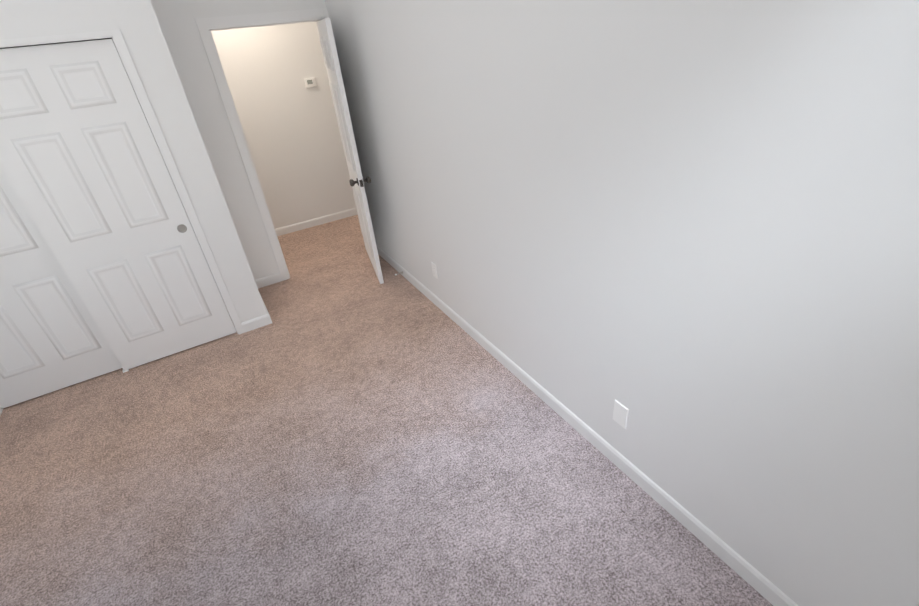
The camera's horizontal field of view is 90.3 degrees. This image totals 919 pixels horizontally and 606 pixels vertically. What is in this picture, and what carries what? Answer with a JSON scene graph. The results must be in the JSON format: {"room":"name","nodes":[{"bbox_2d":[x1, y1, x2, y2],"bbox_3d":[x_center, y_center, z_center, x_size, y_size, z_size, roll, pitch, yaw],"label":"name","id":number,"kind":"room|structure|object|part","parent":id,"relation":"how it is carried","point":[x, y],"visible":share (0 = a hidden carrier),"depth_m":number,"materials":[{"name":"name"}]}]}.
{"room":"empty bedroom","nodes":[
{"label":"empty bedroom","id":0,"kind":"room"},
{"bbox_2d":[0,0,266,322],"bbox_3d":[-2.458,-0.771,2.673,1.775,2.845,0.120,-21,35,-23],"label":"wall","id":1,"kind":"structure","parent":0,"point":[136,23],"depth_m":2.77,"materials":[{"name":"white paint"}]},
{"bbox_2d":[0,38,110,48],"bbox_3d":[-2.615,-1.254,2.300,1.504,0.001,0.104,-21,35,-23],"label":"trim","id":2,"kind":"structure","parent":1,"relation":"attached to","point":[55,43],"depth_m":2.48,"materials":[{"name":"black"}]},
{"bbox_2d":[0,168,121,408],"bbox_3d":[-2.846,-0.282,2.710,0.774,2.025,0.061,-21,35,-23],"label":"closet door","id":3,"kind":"structure","parent":1,"relation":"in","point":[52,338],"depth_m":2.98,"materials":[{"name":"white paint"}]},
{"bbox_2d":[0,39,235,369],"bbox_3d":[-2.201,-0.504,2.957,0.774,2.025,0.061,-21,35,-23],"label":"closet door","id":4,"kind":"structure","parent":1,"relation":"in","point":[83,167],"depth_m":2.84,"materials":[{"name":"white paint"}]},
{"bbox_3d":[-1.901,-0.510,3.130,0.059,0.059,0.003,-21,35,-23],"label":"handle","id":5,"kind":"part","parent":4,"relation":"part of","materials":[{"name":"silver metal"}]},
{"bbox_2d":[0,30,244,415],"bbox_3d":[-2.506,-0.409,2.830,1.573,2.076,0.132,-21,35,-23],"label":"trim","id":6,"kind":"structure","parent":1,"relation":"attached to","point":[116,36],"depth_m":2.81,"materials":[{"name":"white paint"}]},
{"bbox_2d":[255,279,271,323],"bbox_3d":[-1.715,-0.022,3.966,0.013,0.088,0.728,-21,35,-23],"label":"baseboard","id":7,"kind":"structure","parent":1,"relation":"attached to","point":[267,317],"depth_m":3.70,"materials":[{"name":"white paint"}]},
{"bbox_2d":[3,0,325,293],"bbox_3d":[-1.362,-1.635,3.883,5.422,2.845,0.120,-21,35,-23],"label":"wall","id":8,"kind":"structure","parent":0,"point":[179,29],"depth_m":3.50,"materials":[{"name":"white paint"}]},
{"bbox_2d":[195,8,328,280],"bbox_3d":[-1.387,-1.309,4.045,0.999,2.128,0.144,-21,35,-23],"label":"door frame","id":9,"kind":"structure","parent":8,"relation":"attached to","point":[206,26],"depth_m":3.55,"materials":[{"name":"white paint"}]},
{"bbox_2d":[316,18,383,283],"bbox_3d":[-0.923,-1.232,3.914,0.171,2.030,0.862,-15,33,-13],"label":"entry door","id":10,"kind":"structure","parent":9,"relation":"attached to","point":[333,68],"depth_m":3.64,"materials":[{"name":"white paint"}]},
{"bbox_3d":[-0.791,-0.969,3.656,0.171,0.064,0.103,-15,33,-13],"label":"knob","id":11,"kind":"part","parent":10,"relation":"part of","materials":[{"name":"grey metal"}]},
{"bbox_2d":[211,21,355,228],"bbox_3d":[-2.213,-2.047,4.697,2.235,2.845,0.120,-21,35,-23],"label":"wall","id":12,"kind":"structure","parent":0,"point":[288,122],"depth_m":4.91,"materials":[{"name":"white paint"}]},
{"bbox_2d":[304,77,316,87],"bbox_3d":[-1.585,-2.346,4.860,0.116,0.092,0.026,-21,35,-23],"label":"thermostat","id":13,"kind":"object","parent":12,"relation":"attached to","point":[310,82],"visible":1,"depth_m":4.85,"materials":[{"name":"white plastic"}]},
{"bbox_2d":[275,208,357,235],"bbox_3d":[-2.050,-0.854,5.371,2.248,0.088,0.013,-21,35,-23],"label":"baseboard","id":14,"kind":"structure","parent":12,"relation":"attached to","point":[315,222],"depth_m":5.50,"materials":[{"name":"white paint"}]},
{"bbox_2d":[0,215,772,605],"bbox_3d":[-0.642,0.026,3.882,5.900,0.100,7.400,-21,35,-23],"label":"floor","id":15,"kind":"structure","parent":0,"point":[344,429],"depth_m":2.36,"materials":[{"name":"carpet"}]},
{"bbox_2d":[325,0,918,605],"bbox_3d":[0.175,-0.857,2.357,0.120,2.845,4.392,-21,35,-23],"label":"wall","id":16,"kind":"structure","parent":0,"point":[685,232],"depth_m":1.52,"materials":[{"name":"white paint"}]},
{"bbox_2d":[431,262,437,278],"bbox_3d":[-0.193,-0.250,3.513,0.009,0.118,0.072,-21,35,-23],"label":"electrical outlet","id":17,"kind":"object","parent":16,"relation":"attached to","point":[434,269],"visible":1,"depth_m":3.50,"materials":[{"name":"white plastic"}]},
{"bbox_2d":[376,245,797,605],"bbox_3d":[0.244,0.333,3.053,0.013,0.088,4.392,-21,35,-23],"label":"baseboard","id":18,"kind":"structure","parent":16,"relation":"attached to","point":[759,582],"depth_m":2.19,"materials":[{"name":"white paint"}]},
{"bbox_2d":[613,399,628,428],"bbox_3d":[0.746,0.517,2.120,0.007,0.125,0.080,-21,35,-23],"label":"electrical outlet","id":19,"kind":"object","parent":16,"relation":"attached to","point":[620,414],"visible":1,"depth_m":2.11,"materials":[{"name":"white plastic"}]}
]}

